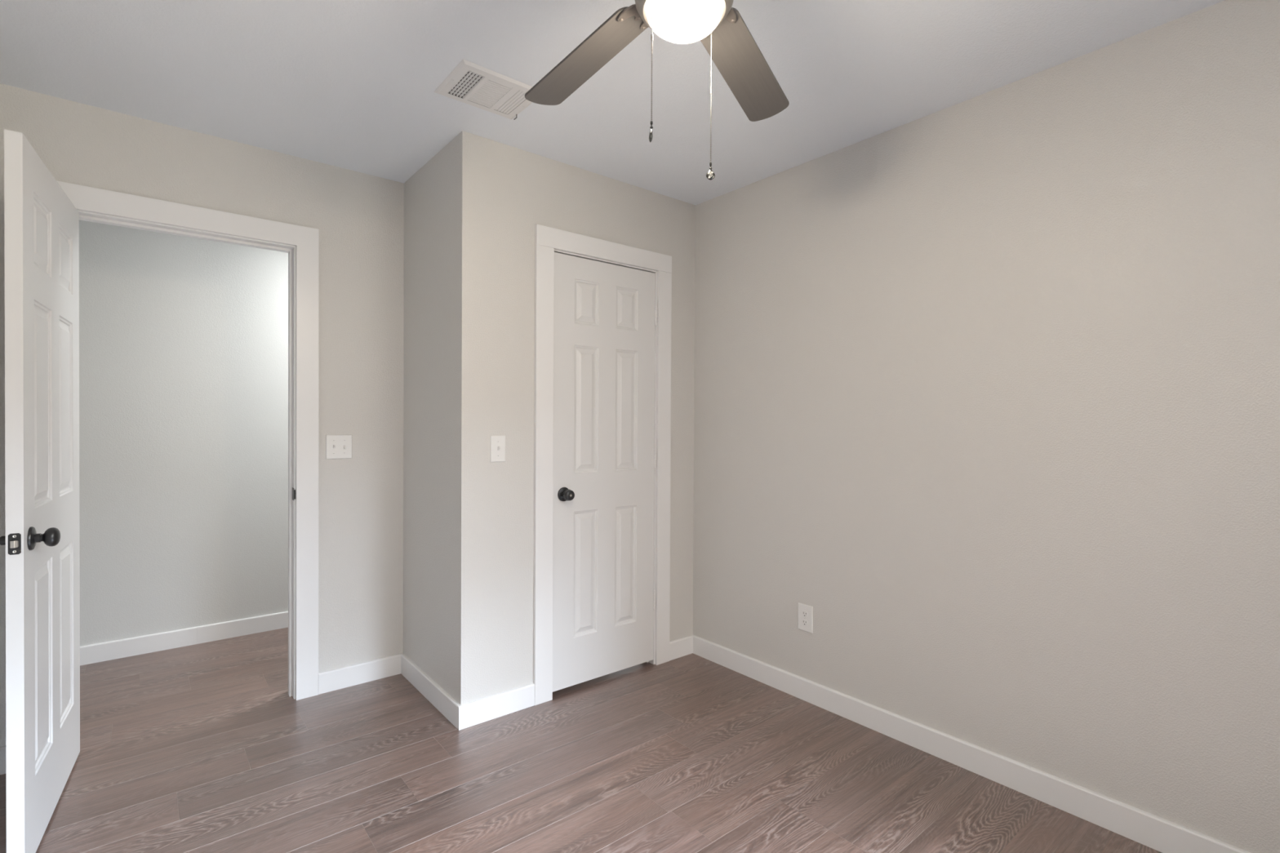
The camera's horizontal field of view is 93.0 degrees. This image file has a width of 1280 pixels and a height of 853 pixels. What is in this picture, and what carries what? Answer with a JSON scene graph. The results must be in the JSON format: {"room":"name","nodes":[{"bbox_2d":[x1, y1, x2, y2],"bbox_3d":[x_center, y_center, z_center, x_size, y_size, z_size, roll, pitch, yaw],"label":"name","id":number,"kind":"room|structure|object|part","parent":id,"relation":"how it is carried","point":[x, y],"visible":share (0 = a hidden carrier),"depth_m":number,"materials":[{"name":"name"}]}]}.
{"room":"empty bedroom","nodes":[
{"label":"empty bedroom","id":0,"kind":"room"},
{"bbox_2d":[79,219,288,646],"bbox_3d":[-2.057,-0.001,3.824,4.200,2.440,0.100,0,1,-39],"label":"wall","id":1,"kind":"structure","parent":0,"point":[184,340],"depth_m":3.36,"materials":[{"name":"white paint"}]},
{"bbox_2d":[80,611,288,665],"bbox_3d":[-2.027,1.172,3.789,4.000,0.095,0.014,0,1,-39],"label":"baseboard","id":2,"kind":"structure","parent":1,"relation":"attached to","point":[126,647],"depth_m":3.36,"materials":[{"name":"white paint"}]},
{"bbox_2d":[0,83,404,746],"bbox_3d":[-1.296,0.009,3.013,3.050,2.440,0.116,0,1,-39],"label":"wall","id":3,"kind":"structure","parent":0,"point":[358,217],"depth_m":2.83,"materials":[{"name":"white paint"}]},
{"bbox_2d":[0,745,6,774],"bbox_3d":[-2.329,1.183,2.097,0.288,0.095,0.014,0,1,-39],"label":"baseboard","id":4,"kind":"structure","parent":3,"relation":"attached to","point":[2,749],"depth_m":2.15,"materials":[{"name":"white paint"}]},
{"bbox_2d":[0,128,79,852],"bbox_3d":[-1.896,0.214,1.949,0.158,2.016,0.784,0,1,-34],"label":"door","id":5,"kind":"structure","parent":3,"relation":"in","point":[41,540],"depth_m":1.80,"materials":[{"name":"white paint"}]},
{"bbox_3d":[-1.760,0.313,1.660,0.056,0.054,0.054,0,1,-34],"label":"knob","id":6,"kind":"part","parent":5,"relation":"part of","materials":[{"name":"black metal"}]},
{"bbox_3d":[-1.681,0.316,1.633,0.025,0.057,0.002,0,1,-34],"label":"latch plate","id":7,"kind":"part","parent":5,"relation":"part of","materials":[{"name":"black metal"}]},
{"bbox_3d":[-1.677,0.313,1.717,0.056,0.054,0.054,0,1,-34],"label":"knob","id":8,"kind":"part","parent":5,"relation":"part of","materials":[{"name":"black metal"}]},
{"bbox_2d":[56,180,319,700],"bbox_3d":[-1.875,0.165,2.529,0.944,2.129,0.134,0,1,-39],"label":"door frame","id":9,"kind":"structure","parent":3,"relation":"attached to","point":[301,243],"depth_m":2.73,"materials":[{"name":"white paint"}]},
{"bbox_3d":[-1.833,-0.854,2.476,0.944,0.090,0.018,0,1,-39],"label":"head casing","id":10,"kind":"part","parent":9,"relation":"part of","materials":[{"name":"white paint"}]},
{"bbox_3d":[-1.562,0.305,2.741,0.005,0.056,0.045,0,1,-39],"label":"strike plate","id":11,"kind":"part","parent":9,"relation":"part of","materials":[{"name":"black metal"}]},
{"bbox_3d":[-1.509,0.210,2.755,0.090,2.039,0.018,0,1,-39],"label":"casing","id":12,"kind":"part","parent":9,"relation":"part of","materials":[{"name":"white paint"}]},
{"bbox_2d":[325,434,351,458],"bbox_3d":[-1.404,0.095,2.839,0.112,0.112,0.020,0,1,-39],"label":"light switch","id":13,"kind":"object","parent":3,"relation":"attached to","point":[337,446],"visible":1,"depth_m":2.84,"materials":[{"name":"white plastic"}]},
{"bbox_2d":[318,653,400,694],"bbox_3d":[-1.336,1.182,2.911,0.370,0.095,0.014,0,1,-39],"label":"baseboard","id":14,"kind":"structure","parent":3,"relation":"attached to","point":[335,679],"depth_m":2.90,"materials":[{"name":"white paint"}]},
{"bbox_2d":[403,131,462,705],"bbox_3d":[-0.916,0.013,2.789,0.100,2.440,0.714,0,1,-39],"label":"wall","id":15,"kind":"structure","parent":0,"point":[433,324],"depth_m":2.72,"materials":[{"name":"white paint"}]},
{"bbox_2d":[400,653,460,728],"bbox_3d":[-0.966,1.185,2.762,0.014,0.095,0.714,0,1,-39],"label":"baseboard","id":16,"kind":"structure","parent":15,"relation":"attached to","point":[440,699],"depth_m":2.71,"materials":[{"name":"white paint"}]},
{"bbox_2d":[461,130,695,704],"bbox_3d":[-0.210,0.015,2.971,1.423,2.440,0.100,0,1,-39],"label":"wall","id":17,"kind":"structure","parent":0,"point":[507,190],"depth_m":2.63,"materials":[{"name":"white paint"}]},
{"bbox_2d":[457,683,534,730],"bbox_3d":[-0.604,1.188,2.588,0.354,0.095,0.014,0,1,-39],"label":"baseboard","id":18,"kind":"structure","parent":17,"relation":"attached to","point":[495,706],"depth_m":2.57,"materials":[{"name":"white paint"}]},
{"bbox_2d":[490,435,505,462],"bbox_3d":[-0.599,0.094,2.576,0.068,0.112,0.020,0,1,-39],"label":"light switch","id":19,"kind":"object","parent":17,"relation":"attached to","point":[497,442],"visible":1,"depth_m":2.58,"materials":[{"name":"white plastic"}]},
{"bbox_2d":[533,224,671,705],"bbox_3d":[-0.186,0.172,2.980,0.802,2.126,0.119,0,1,-39],"label":"door frame","id":20,"kind":"structure","parent":17,"relation":"attached to","point":[548,241],"depth_m":2.74,"materials":[{"name":"white paint"}]},
{"bbox_3d":[-0.430,0.217,2.716,0.090,2.037,0.018,0,1,-39],"label":"casing","id":21,"kind":"part","parent":20,"relation":"part of","materials":[{"name":"white paint"}]},
{"bbox_3d":[-0.149,-0.846,2.933,0.802,0.090,0.019,0,1,-39],"label":"head casing","id":22,"kind":"part","parent":20,"relation":"part of","materials":[{"name":"white paint"}]},
{"bbox_3d":[0.121,0.216,3.168,0.090,2.037,0.018,0,1,-39],"label":"casing","id":23,"kind":"part","parent":20,"relation":"part of","materials":[{"name":"white paint"}]},
{"bbox_2d":[552,252,657,692],"bbox_3d":[-0.149,0.210,2.941,0.613,1.998,0.097,0,1,-39],"label":"door","id":24,"kind":"structure","parent":17,"relation":"in","point":[606,314],"depth_m":2.93,"materials":[{"name":"white paint"}]},
{"bbox_3d":[-0.329,0.312,2.768,0.052,0.052,0.056,0,1,-39],"label":"knob","id":25,"kind":"part","parent":24,"relation":"part of","materials":[{"name":"black metal"}]},
{"bbox_2d":[669,635,693,660],"bbox_3d":[0.212,1.187,3.257,0.182,0.095,0.014,0,1,-39],"label":"baseboard","id":26,"kind":"structure","parent":17,"relation":"attached to","point":[682,646],"depth_m":3.25,"materials":[{"name":"white paint"}]},
{"bbox_2d":[0,627,1161,852],"bbox_3d":[-0.516,1.266,1.945,4.200,0.050,5.236,0,1,-39],"label":"floor","id":27,"kind":"structure","parent":0,"point":[206,747],"depth_m":2.15,"materials":[{"name":"brown wood"}]},
{"bbox_2d":[0,0,1224,204],"bbox_3d":[-0.473,-1.248,1.888,4.200,0.100,5.081,0,1,-39],"label":"ceiling","id":28,"kind":"structure","parent":0,"point":[351,85],"depth_m":2.03,"materials":[{"name":"white paint"}]},
{"bbox_2d":[433,58,533,119],"bbox_3d":[-0.540,-1.190,2.180,0.309,0.020,0.260,0,1,-39],"label":"ceiling vent","id":29,"kind":"object","parent":28,"relation":"in","point":[473,84],"visible":0.98,"depth_m":2.16,"materials":[{"name":"white metal"}]},
{"bbox_2d":[524,0,789,180],"bbox_3d":[0.059,-0.850,1.206,1.013,0.681,0.981,0,1,-39],"label":"ceiling fan","id":30,"kind":"object","parent":28,"relation":"hanging from","point":[720,27],"visible":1,"depth_m":1.38,"materials":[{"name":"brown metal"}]},
{"bbox_3d":[-0.130,-0.856,1.428,0.110,0.006,0.400,-14,4,-42],"label":"fan blade","id":31,"kind":"part","parent":30,"relation":"part of","materials":[{"name":"brown wood"}]},
{"bbox_3d":[0.022,-0.697,1.116,0.003,0.269,0.002,0,1,-39],"label":"pull chain","id":32,"kind":"part","parent":30,"relation":"part of","materials":[{"name":"silver metal"}]},
{"bbox_3d":[0.147,-0.688,1.255,0.003,0.289,0.002,0,1,-39],"label":"pull chain","id":33,"kind":"part","parent":30,"relation":"part of","materials":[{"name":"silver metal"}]},
{"bbox_3d":[0.254,-0.855,1.463,0.110,0.006,0.400,-11,-11,29],"label":"fan blade","id":34,"kind":"part","parent":30,"relation":"part of","materials":[{"name":"brown wood"}]},
{"bbox_2d":[693,0,1279,852],"bbox_3d":[1.268,0.028,2.210,0.100,2.440,3.150,0,1,-39],"label":"wall","id":35,"kind":"structure","parent":0,"point":[986,385],"depth_m":2.03,"materials":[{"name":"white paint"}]},
{"bbox_2d":[797,602,813,633],"bbox_3d":[0.750,0.870,2.760,0.007,0.120,0.078,0,1,-39],"label":"wall outlet","id":36,"kind":"object","parent":35,"relation":"attached to","point":[805,612],"visible":1,"depth_m":2.75,"materials":[{"name":"white plastic"}]},
{"bbox_2d":[801,618,808,626],"bbox_3d":[0.748,0.889,2.759,0.003,0.028,0.034,0,1,-39],"label":"receptacle","id":37,"kind":"object","parent":36,"relation":"attached to","point":[804,621],"depth_m":2.76,"materials":[{"name":"white plastic"}]},
{"bbox_2d":[801,610,808,617],"bbox_3d":[0.749,0.850,2.759,0.003,0.028,0.034,0,1,-39],"label":"receptacle","id":38,"kind":"object","parent":36,"relation":"attached to","point":[804,613],"depth_m":2.76,"materials":[{"name":"white plastic"}]},
{"bbox_2d":[692,634,1250,852],"bbox_3d":[1.250,1.201,2.145,0.014,0.095,3.050,0,1,-39],"label":"baseboard","id":39,"kind":"structure","parent":35,"relation":"attached to","point":[1160,834],"depth_m":2.15,"materials":[{"name":"white paint"}]}
]}

